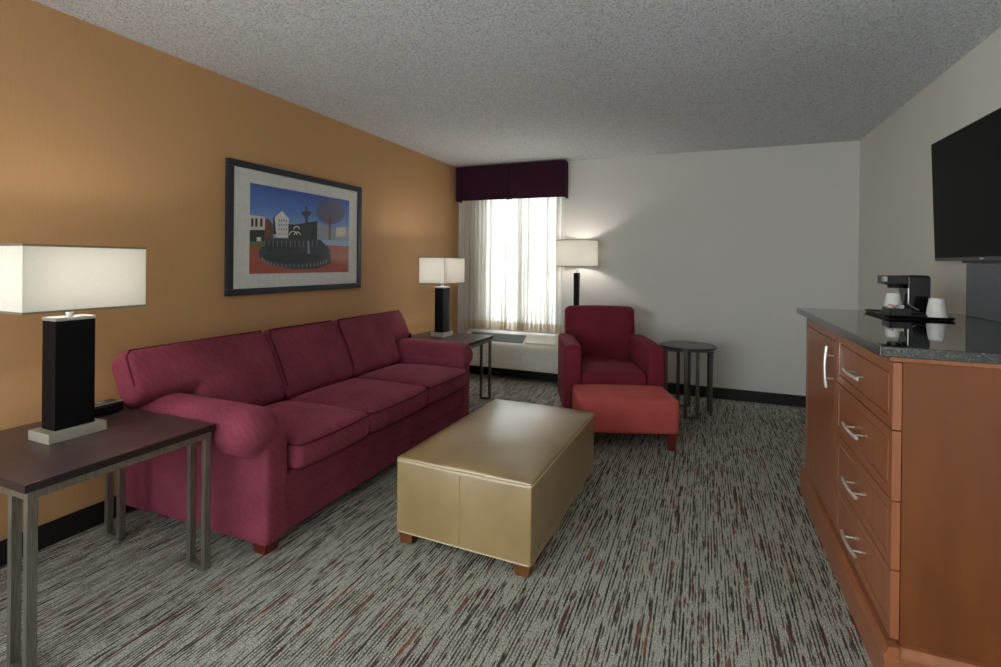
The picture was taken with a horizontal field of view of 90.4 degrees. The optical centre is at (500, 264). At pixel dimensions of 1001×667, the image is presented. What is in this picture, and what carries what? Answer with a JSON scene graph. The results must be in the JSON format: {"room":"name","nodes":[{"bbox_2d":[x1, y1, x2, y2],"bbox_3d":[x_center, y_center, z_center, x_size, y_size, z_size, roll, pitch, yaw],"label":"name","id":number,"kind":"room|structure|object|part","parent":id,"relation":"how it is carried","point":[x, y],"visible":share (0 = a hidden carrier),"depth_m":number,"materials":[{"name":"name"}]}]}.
{"room":"hotel room","nodes":[
{"label":"hotel room","id":0,"kind":"room"},
{"bbox_2d":[0,0,458,540],"bbox_3d":[-1.702,0.061,3.285,0.150,2.440,5.900,1,0,22],"label":"wall","id":1,"kind":"structure","parent":0,"point":[108,138],"depth_m":2.69,"materials":[{"name":"orange paint"}]},
{"bbox_2d":[0,496,136,566],"bbox_3d":[-1.640,1.228,3.256,0.012,0.108,5.900,1,0,22],"label":"baseboard","id":2,"kind":"structure","parent":1,"relation":"attached to","point":[50,533],"depth_m":2.32,"materials":[{"name":"black rubber"}]},
{"bbox_2d":[224,157,361,295],"bbox_3d":[-1.445,-0.229,3.658,0.030,0.856,1.285,1,0,22],"label":"framed picture","id":3,"kind":"object","parent":1,"relation":"attached to","point":[286,231],"visible":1,"depth_m":3.51,"materials":[{"name":"multicoloured paper"}]},
{"bbox_2d":[249,183,348,273],"bbox_3d":[-1.439,-0.232,3.669,0.004,0.591,0.970,1,0,22],"label":"print","id":4,"kind":"object","parent":3,"relation":"attached to","point":[292,230],"depth_m":3.59,"materials":[{"name":"multicoloured paper"}]},
{"bbox_2d":[0,373,872,666],"bbox_3d":[-0.191,1.362,1.523,4.316,0.120,8.400,1,0,22],"label":"floor","id":5,"kind":"structure","parent":0,"point":[709,551],"depth_m":2.04,"materials":[{"name":"carpet"}]},
{"bbox_2d":[0,407,215,666],"bbox_3d":[-1.658,0.979,1.950,0.700,0.612,0.643,1,0,22],"label":"end table","id":6,"kind":"object","parent":5,"relation":"on","point":[30,470],"visible":0.94,"depth_m":1.79,"materials":[{"name":"brown laminate"}]},
{"bbox_3d":[-1.510,1.009,1.569,0.111,0.556,0.028,1,0,22],"label":"leg","id":7,"kind":"part","parent":6,"relation":"part of","materials":[{"name":"silver metal"}]},
{"bbox_2d":[0,244,146,444],"bbox_3d":[-1.702,0.300,1.962,0.266,0.745,0.412,1,0,22],"label":"table lamp","id":8,"kind":"object","parent":6,"relation":"on","point":[34,278],"visible":1,"depth_m":1.90,"materials":[{"name":"white fabric"}]},
{"bbox_3d":[-1.700,0.138,1.962,0.034,0.132,0.034,1,0,22],"label":"stem","id":9,"kind":"part","parent":8,"relation":"part of","materials":[{"name":"silver metal"}]},
{"bbox_3d":[-1.699,0.051,1.962,0.264,0.248,0.410,1,0,22],"label":"lamp shade","id":10,"kind":"part","parent":8,"relation":"part of","materials":[{"name":"fabric"}]},
{"bbox_3d":[-1.700,0.171,1.962,0.266,0.008,0.412,1,0,22],"label":"trim","id":11,"kind":"part","parent":8,"relation":"part of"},
{"bbox_3d":[-1.698,-0.069,1.962,0.266,0.008,0.412,1,0,22],"label":"trim","id":12,"kind":"part","parent":8,"relation":"part of","materials":[{"name":"white fabric"}]},
{"bbox_2d":[95,399,123,417],"bbox_3d":[-1.784,0.643,2.216,0.092,0.056,0.150,1,0,20],"label":"alarm clock","id":13,"kind":"object","parent":6,"relation":"on","point":[109,406],"visible":0.62,"depth_m":2.21,"materials":[{"name":"black plastic"}]},
{"bbox_3d":[-1.806,1.004,2.331,0.111,0.556,0.028,1,0,22],"label":"leg","id":14,"kind":"part","parent":6,"relation":"part of","materials":[{"name":"silver metal"}]},
{"bbox_3d":[-1.284,1.010,2.115,0.111,0.556,0.028,1,0,22],"label":"leg","id":15,"kind":"part","parent":6,"relation":"part of","materials":[{"name":"silver metal"}]},
{"bbox_2d":[112,310,472,554],"bbox_3d":[-1.053,0.846,3.235,1.044,0.885,2.276,1,0,22],"label":"sofa","id":16,"kind":"object","parent":5,"relation":"on","point":[303,415],"visible":0.91,"depth_m":2.60,"materials":[{"name":"red fabric"}]},
{"bbox_2d":[112,332,284,407],"bbox_3d":[-1.557,0.621,2.660,0.306,0.438,0.827,1,0,22],"label":"cushion","id":17,"kind":"object","parent":16,"relation":"on","point":[248,367],"depth_m":2.57,"materials":[{"name":"red fabric"}]},
{"bbox_3d":[-1.426,0.929,2.335,0.920,0.604,0.240,1,0,22],"label":"arm","id":18,"kind":"part","parent":16,"relation":"part of","materials":[{"name":"red fabric"}]},
{"bbox_3d":[-1.431,0.857,3.414,0.210,0.745,2.020,1,0,22],"label":"frame","id":19,"kind":"part","parent":16,"relation":"part of","materials":[{"name":"red fabric"}]},
{"bbox_2d":[263,321,352,400],"bbox_3d":[-1.288,0.624,3.314,0.306,0.438,0.642,1,0,22],"label":"cushion","id":20,"kind":"object","parent":16,"relation":"on","point":[308,357],"depth_m":3.22,"materials":[{"name":"red fabric"}]},
{"bbox_2d":[263,401,368,468],"bbox_3d":[-1.095,0.861,2.617,0.643,0.177,0.536,1,0,22],"label":"seat cushion","id":21,"kind":"object","parent":16,"relation":"on","point":[315,430],"depth_m":2.50,"materials":[{"name":"red fabric"}]},
{"bbox_2d":[289,378,426,431],"bbox_3d":[-0.876,0.863,3.148,0.641,0.178,0.621,1,0,22],"label":"seat cushion","id":22,"kind":"object","parent":16,"relation":"on","point":[388,402],"depth_m":3.03,"materials":[{"name":"red fabric"}]},
{"bbox_2d":[332,311,408,378],"bbox_3d":[-1.012,0.626,3.982,0.306,0.441,0.862,1,0,22],"label":"cushion","id":23,"kind":"object","parent":16,"relation":"on","point":[371,342],"depth_m":3.83,"materials":[{"name":"red fabric"}]},
{"bbox_2d":[357,363,466,403],"bbox_3d":[-0.644,0.865,3.712,0.642,0.177,0.606,1,0,22],"label":"seat cushion","id":24,"kind":"object","parent":16,"relation":"on","point":[442,380],"depth_m":3.60,"materials":[{"name":"red fabric"}]},
{"bbox_3d":[-0.666,0.934,4.176,0.920,0.604,0.240,1,0,22],"label":"arm","id":25,"kind":"part","parent":16,"relation":"part of","materials":[{"name":"red fabric"}]},
{"bbox_2d":[411,331,492,399],"bbox_3d":[-0.518,0.985,4.622,0.700,0.612,0.643,1,0,22],"label":"end table","id":26,"kind":"object","parent":5,"relation":"on","point":[473,340],"visible":0.41,"depth_m":4.75,"materials":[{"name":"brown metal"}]},
{"bbox_2d":[419,257,464,336],"bbox_3d":[-0.553,0.306,4.727,0.266,0.745,0.412,1,0,22],"label":"table lamp","id":27,"kind":"object","parent":26,"relation":"on","point":[432,270],"visible":1,"depth_m":4.65,"materials":[{"name":"white fabric"}]},
{"bbox_3d":[-0.549,-0.062,4.726,0.266,0.008,0.412,1,0,22],"label":"trim","id":28,"kind":"part","parent":27,"relation":"part of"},
{"bbox_3d":[-0.550,0.058,4.727,0.264,0.248,0.410,1,0,22],"label":"lamp shade","id":29,"kind":"part","parent":27,"relation":"part of","materials":[{"name":"fabric"}]},
{"bbox_3d":[-0.552,0.178,4.727,0.266,0.008,0.412,1,0,22],"label":"trim","id":30,"kind":"part","parent":27,"relation":"part of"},
{"bbox_3d":[-0.144,1.017,4.787,0.111,0.556,0.028,1,0,22],"label":"leg","id":31,"kind":"part","parent":26,"relation":"part of","materials":[{"name":"silver metal"}]},
{"bbox_2d":[397,399,594,577],"bbox_3d":[0.044,1.076,2.677,0.680,0.452,1.115,1,0,24],"label":"leather ottoman","id":32,"kind":"object","parent":5,"relation":"on","point":[498,481],"visible":1,"depth_m":2.25,"materials":[{"name":"beige leather"}]},
{"bbox_2d":[397,399,593,485],"bbox_3d":[0.047,0.884,2.678,0.670,0.069,1.101,1,0,24],"label":"ottoman top","id":33,"kind":"object","parent":32,"relation":"on","point":[501,442],"depth_m":2.41,"materials":[{"name":"beige leather"}]},
{"bbox_2d":[556,239,597,304],"bbox_3d":[0.789,0.528,5.177,0.429,1.553,0.429,1,0,22],"label":"floor lamp","id":34,"kind":"object","parent":5,"relation":"on","point":[576,253],"visible":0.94,"depth_m":5.00,"materials":[{"name":"white fabric"}]},
{"bbox_3d":[0.796,-0.111,5.176,0.428,0.273,0.428,1,0,22],"label":"lamp shade","id":35,"kind":"part","parent":34,"relation":"part of","materials":[{"name":"fabric"}]},
{"bbox_3d":[0.795,0.022,5.176,0.429,0.007,0.429,1,0,22],"label":"trim","id":36,"kind":"part","parent":34,"relation":"part of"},
{"bbox_2d":[558,305,664,408],"bbox_3d":[0.925,0.849,4.384,0.798,0.916,0.915,1,0,2],"label":"armchair","id":37,"kind":"object","parent":5,"relation":"on","point":[599,344],"visible":0.7,"depth_m":4.33,"materials":[{"name":"fabric"}]},
{"bbox_3d":[0.594,0.925,4.314,0.144,0.568,0.744,1,0,2],"label":"arm","id":38,"kind":"part","parent":37,"relation":"part of","materials":[{"name":"fabric"}]},
{"bbox_3d":[0.938,0.797,4.705,0.653,0.813,0.272,1,0,2],"label":"backrest","id":39,"kind":"part","parent":37,"relation":"part of","materials":[{"name":"fabric"}]},
{"bbox_2d":[582,357,646,384],"bbox_3d":[0.920,0.932,4.273,0.520,0.188,0.693,1,0,2],"label":"seat cushion","id":40,"kind":"object","parent":37,"relation":"on","point":[595,370],"depth_m":3.98,"materials":[{"name":"fabric"}]},
{"bbox_3d":[1.248,0.932,4.289,0.144,0.568,0.744,1,0,2],"label":"arm","id":41,"kind":"part","parent":37,"relation":"part of","materials":[{"name":"fabric"}]},
{"bbox_2d":[572,384,678,450],"bbox_3d":[0.909,1.119,3.697,0.716,0.379,0.443,1,0,2],"label":"footstool","id":42,"kind":"object","parent":5,"relation":"on","point":[633,409],"visible":0.78,"depth_m":3.48,"materials":[{"name":"red fabric"}]},
{"bbox_3d":[1.206,1.253,3.517,0.067,0.118,0.067,1,0,2],"label":"leg","id":43,"kind":"part","parent":42,"relation":"part of","materials":[{"name":"brown wood"}]},
{"bbox_2d":[660,341,716,419],"bbox_3d":[1.660,1.015,4.417,0.470,0.601,0.470,1,0,10],"label":"side table","id":44,"kind":"object","parent":5,"relation":"on","point":[687,347],"visible":0.88,"depth_m":4.32,"materials":[{"name":"grey metal"}]},
{"bbox_3d":[1.475,1.024,4.450,0.024,0.579,0.122,1,0,10],"label":"leg","id":45,"kind":"part","parent":44,"relation":"part of","materials":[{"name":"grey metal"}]},
{"bbox_3d":[1.694,1.026,4.601,0.122,0.579,0.024,1,0,10],"label":"leg","id":46,"kind":"part","parent":44,"relation":"part of","materials":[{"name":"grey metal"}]},
{"bbox_3d":[1.626,1.026,4.232,0.122,0.579,0.024,1,0,10],"label":"leg","id":47,"kind":"part","parent":44,"relation":"part of","materials":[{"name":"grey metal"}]},
{"bbox_3d":[1.845,1.028,4.383,0.024,0.579,0.122,1,0,10],"label":"leg","id":48,"kind":"part","parent":44,"relation":"part of","materials":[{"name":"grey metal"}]},
{"bbox_2d":[799,318,1000,666],"bbox_3d":[1.792,0.805,2.068,0.753,1.034,1.474,1,0,22],"label":"dresser","id":49,"kind":"object","parent":5,"relation":"on","point":[900,478],"visible":0.94,"depth_m":1.52,"materials":[{"name":"brown wood"}]},
{"bbox_3d":[1.627,0.733,2.518,0.023,0.852,0.717,1,0,22],"label":"door","id":50,"kind":"part","parent":49,"relation":"part of","materials":[{"name":"brown wood"}]},
{"bbox_3d":[1.490,0.466,2.260,0.042,0.190,0.013,1,0,22],"label":"handle","id":51,"kind":"part","parent":49,"relation":"part of","materials":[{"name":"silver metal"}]},
{"bbox_3d":[1.329,1.061,1.887,0.042,0.014,0.190,1,0,22],"label":"handle","id":52,"kind":"part","parent":49,"relation":"part of","materials":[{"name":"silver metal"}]},
{"bbox_3d":[1.332,0.848,1.886,0.042,0.014,0.190,1,0,22],"label":"handle","id":53,"kind":"part","parent":49,"relation":"part of","materials":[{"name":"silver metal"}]},
{"bbox_3d":[1.334,0.632,1.886,0.042,0.014,0.190,1,0,22],"label":"handle","id":54,"kind":"part","parent":49,"relation":"part of","materials":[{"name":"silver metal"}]},
{"bbox_3d":[1.336,0.417,1.885,0.042,0.014,0.190,1,0,22],"label":"handle","id":55,"kind":"part","parent":49,"relation":"part of","materials":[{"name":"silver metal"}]},
{"bbox_3d":[1.351,1.053,1.859,0.023,0.209,0.700,1,0,22],"label":"drawer","id":56,"kind":"part","parent":49,"relation":"part of","materials":[{"name":"brown wood"}]},
{"bbox_3d":[1.356,0.624,1.858,0.023,0.215,0.700,1,0,22],"label":"drawer","id":57,"kind":"part","parent":49,"relation":"part of","materials":[{"name":"brown wood"}]},
{"bbox_3d":[1.353,0.840,1.859,0.023,0.209,0.700,1,0,22],"label":"drawer","id":58,"kind":"part","parent":49,"relation":"part of","materials":[{"name":"brown wood"}]},
{"bbox_3d":[1.358,0.409,1.858,0.023,0.207,0.700,1,0,22],"label":"drawer","id":59,"kind":"part","parent":49,"relation":"part of","materials":[{"name":"brown wood"}]},
{"bbox_3d":[1.795,1.193,2.066,0.737,0.042,1.474,1,0,22],"label":"moulding","id":60,"kind":"part","parent":49,"relation":"part of","materials":[{"name":"brown wood"}]},
{"bbox_2d":[797,308,1000,364],"bbox_3d":[1.799,0.272,2.065,0.768,0.032,1.505,1,0,22],"label":"countertop","id":61,"kind":"structure","parent":49,"relation":"on","point":[968,339],"depth_m":1.80,"materials":[{"name":"grey stone"}]},
{"bbox_2d":[864,309,955,320],"bbox_3d":[2.015,0.250,2.471,0.260,0.014,0.392,1,0,22],"label":"serving tray","id":62,"kind":"object","parent":61,"relation":"on","point":[873,311],"visible":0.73,"depth_m":2.31,"materials":[{"name":"black plastic"}]},
{"bbox_2d":[882,306,911,316],"bbox_3d":[1.909,0.230,2.396,0.083,0.042,0.120,1,0,22],"label":"box","id":63,"kind":"object","parent":62,"relation":"on","point":[894,311],"visible":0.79,"depth_m":2.35,"materials":[{"name":"black plastic"}]},
{"bbox_2d":[877,275,930,312],"bbox_3d":[2.025,0.153,2.502,0.186,0.198,0.135,1,0,22],"label":"coffee maker","id":64,"kind":"object","parent":62,"relation":"on","point":[914,290],"visible":0.8,"depth_m":2.44,"materials":[{"name":"black plastic"}]},
{"bbox_2d":[884,293,901,306],"bbox_3d":[1.993,0.192,2.525,0.085,0.092,0.085,1,0,22],"label":"paper cup","id":65,"kind":"object","parent":64,"relation":"on","point":[894,299],"visible":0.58,"depth_m":2.50,"materials":[{"name":"white paper"}]},
{"bbox_3d":[2.070,0.156,2.486,0.090,0.193,0.130,1,0,22],"label":"tank","id":66,"kind":"part","parent":64,"relation":"part of","materials":[{"name":"black plastic"}]},
{"bbox_3d":[2.072,0.058,2.486,0.076,0.006,0.120,1,0,22],"label":"lid","id":67,"kind":"part","parent":64,"relation":"part of","materials":[{"name":"black plastic"}]},
{"bbox_2d":[912,314,927,316],"bbox_3d":[1.985,0.244,2.375,0.064,0.017,0.090,1,0,22],"label":"pouch","id":68,"kind":"object","parent":62,"relation":"on","point":[913,315],"visible":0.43,"depth_m":2.33,"materials":[{"name":"black plastic"}]},
{"bbox_2d":[912,310,925,314],"bbox_3d":[1.983,0.231,2.381,0.064,0.017,0.090,1,0,22],"label":"pouch","id":69,"kind":"object","parent":68,"relation":"on","point":[913,311],"visible":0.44,"depth_m":2.34,"materials":[{"name":"black plastic"}]},
{"bbox_2d":[926,298,947,317],"bbox_3d":[2.041,0.207,2.327,0.085,0.092,0.085,1,0,22],"label":"paper cup","id":70,"kind":"object","parent":62,"relation":"on","point":[936,307],"visible":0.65,"depth_m":2.30,"materials":[{"name":"white paper"}]},
{"bbox_2d":[966,263,1000,322],"bbox_3d":[2.186,0.128,2.050,0.046,0.264,0.982,1,0,22],"label":"panel","id":71,"kind":"object","parent":61,"relation":"on","point":[983,281],"visible":1,"depth_m":2.35,"materials":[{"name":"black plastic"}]},
{"bbox_3d":[1.810,0.297,2.062,0.725,0.018,1.446,1,0,22],"label":"moulding","id":72,"kind":"part","parent":49,"relation":"part of","materials":[{"name":"brown wood"}]},
{"bbox_2d":[32,0,1000,166],"bbox_3d":[-0.163,-1.198,1.517,4.316,0.120,8.400,1,0,22],"label":"ceiling","id":73,"kind":"structure","parent":0,"point":[456,83],"depth_m":2.78,"materials":[{"name":"white paint"}]},
{"bbox_2d":[458,140,859,395],"bbox_3d":[1.386,0.090,5.310,4.316,2.440,0.200,1,0,22],"label":"wall","id":74,"kind":"structure","parent":0,"point":[723,249],"depth_m":4.86,"materials":[{"name":"white paint"}]},
{"bbox_2d":[456,160,567,202],"bbox_3d":[0.112,-0.929,5.654,1.316,0.400,0.136,1,0,22],"label":"valance","id":75,"kind":"object","parent":74,"relation":"attached to","point":[543,179],"visible":1,"depth_m":5.57,"materials":[{"name":"fabric"}]},
{"bbox_2d":[461,199,512,329],"bbox_3d":[-0.158,-0.123,5.768,0.637,1.739,0.070,1,0,22],"label":"sheer curtain","id":76,"kind":"object","parent":75,"relation":"hanging from","point":[487,237],"visible":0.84,"depth_m":5.75,"materials":[{"name":"white fabric"}]},
{"bbox_2d":[512,197,564,333],"bbox_3d":[0.419,-0.116,5.535,0.604,1.739,0.075,1,0,22],"label":"sheer curtain","id":77,"kind":"object","parent":75,"relation":"hanging from","point":[538,223],"visible":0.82,"depth_m":5.52,"materials":[{"name":"white fabric"}]},
{"bbox_2d":[467,329,558,373],"bbox_3d":[0.126,0.964,5.578,1.160,0.385,0.255,1,0,22],"label":"wall heater","id":78,"kind":"object","parent":74,"relation":"attached to","point":[525,351],"visible":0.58,"depth_m":5.44,"materials":[{"name":"white metal"}]},
{"bbox_2d":[471,331,526,342],"bbox_3d":[-0.045,0.826,5.625,0.675,0.073,0.137,1,0,22],"label":"grille","id":79,"kind":"object","parent":78,"relation":"attached to","point":[498,336],"depth_m":5.59,"materials":[{"name":"grey metal"}]},
{"bbox_2d":[471,344,556,369],"bbox_3d":[0.078,1.006,5.465,1.120,0.210,0.010,1,0,22],"label":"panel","id":80,"kind":"object","parent":78,"relation":"attached to","point":[515,356],"depth_m":5.41,"materials":[{"name":"white metal"}]},
{"bbox_3d":[0.455,0.827,5.417,0.350,0.083,0.148,1,0,22],"label":"control lid","id":81,"kind":"part","parent":78,"relation":"part of","materials":[{"name":"beige plastic"}]},
{"bbox_2d":[469,365,805,407],"bbox_3d":[1.339,1.256,5.213,4.004,0.108,0.012,1,0,22],"label":"baseboard","id":82,"kind":"structure","parent":74,"relation":"attached to","point":[719,393],"depth_m":4.87,"materials":[{"name":"black rubber"}]},
{"bbox_2d":[858,27,1000,313],"bbox_3d":[1.711,0.104,0.633,0.150,2.440,8.200,1,0,22],"label":"wall","id":83,"kind":"structure","parent":0,"point":[896,221],"depth_m":3.26,"materials":[{"name":"white paint"}]},
{"bbox_2d":[931,108,1000,262],"bbox_3d":[2.274,-0.349,2.284,0.074,0.684,1.220,1,0,22],"label":"television","id":84,"kind":"object","parent":83,"relation":"attached to","point":[966,163],"visible":1,"depth_m":2.46,"materials":[{"name":"black plastic"}]}
]}

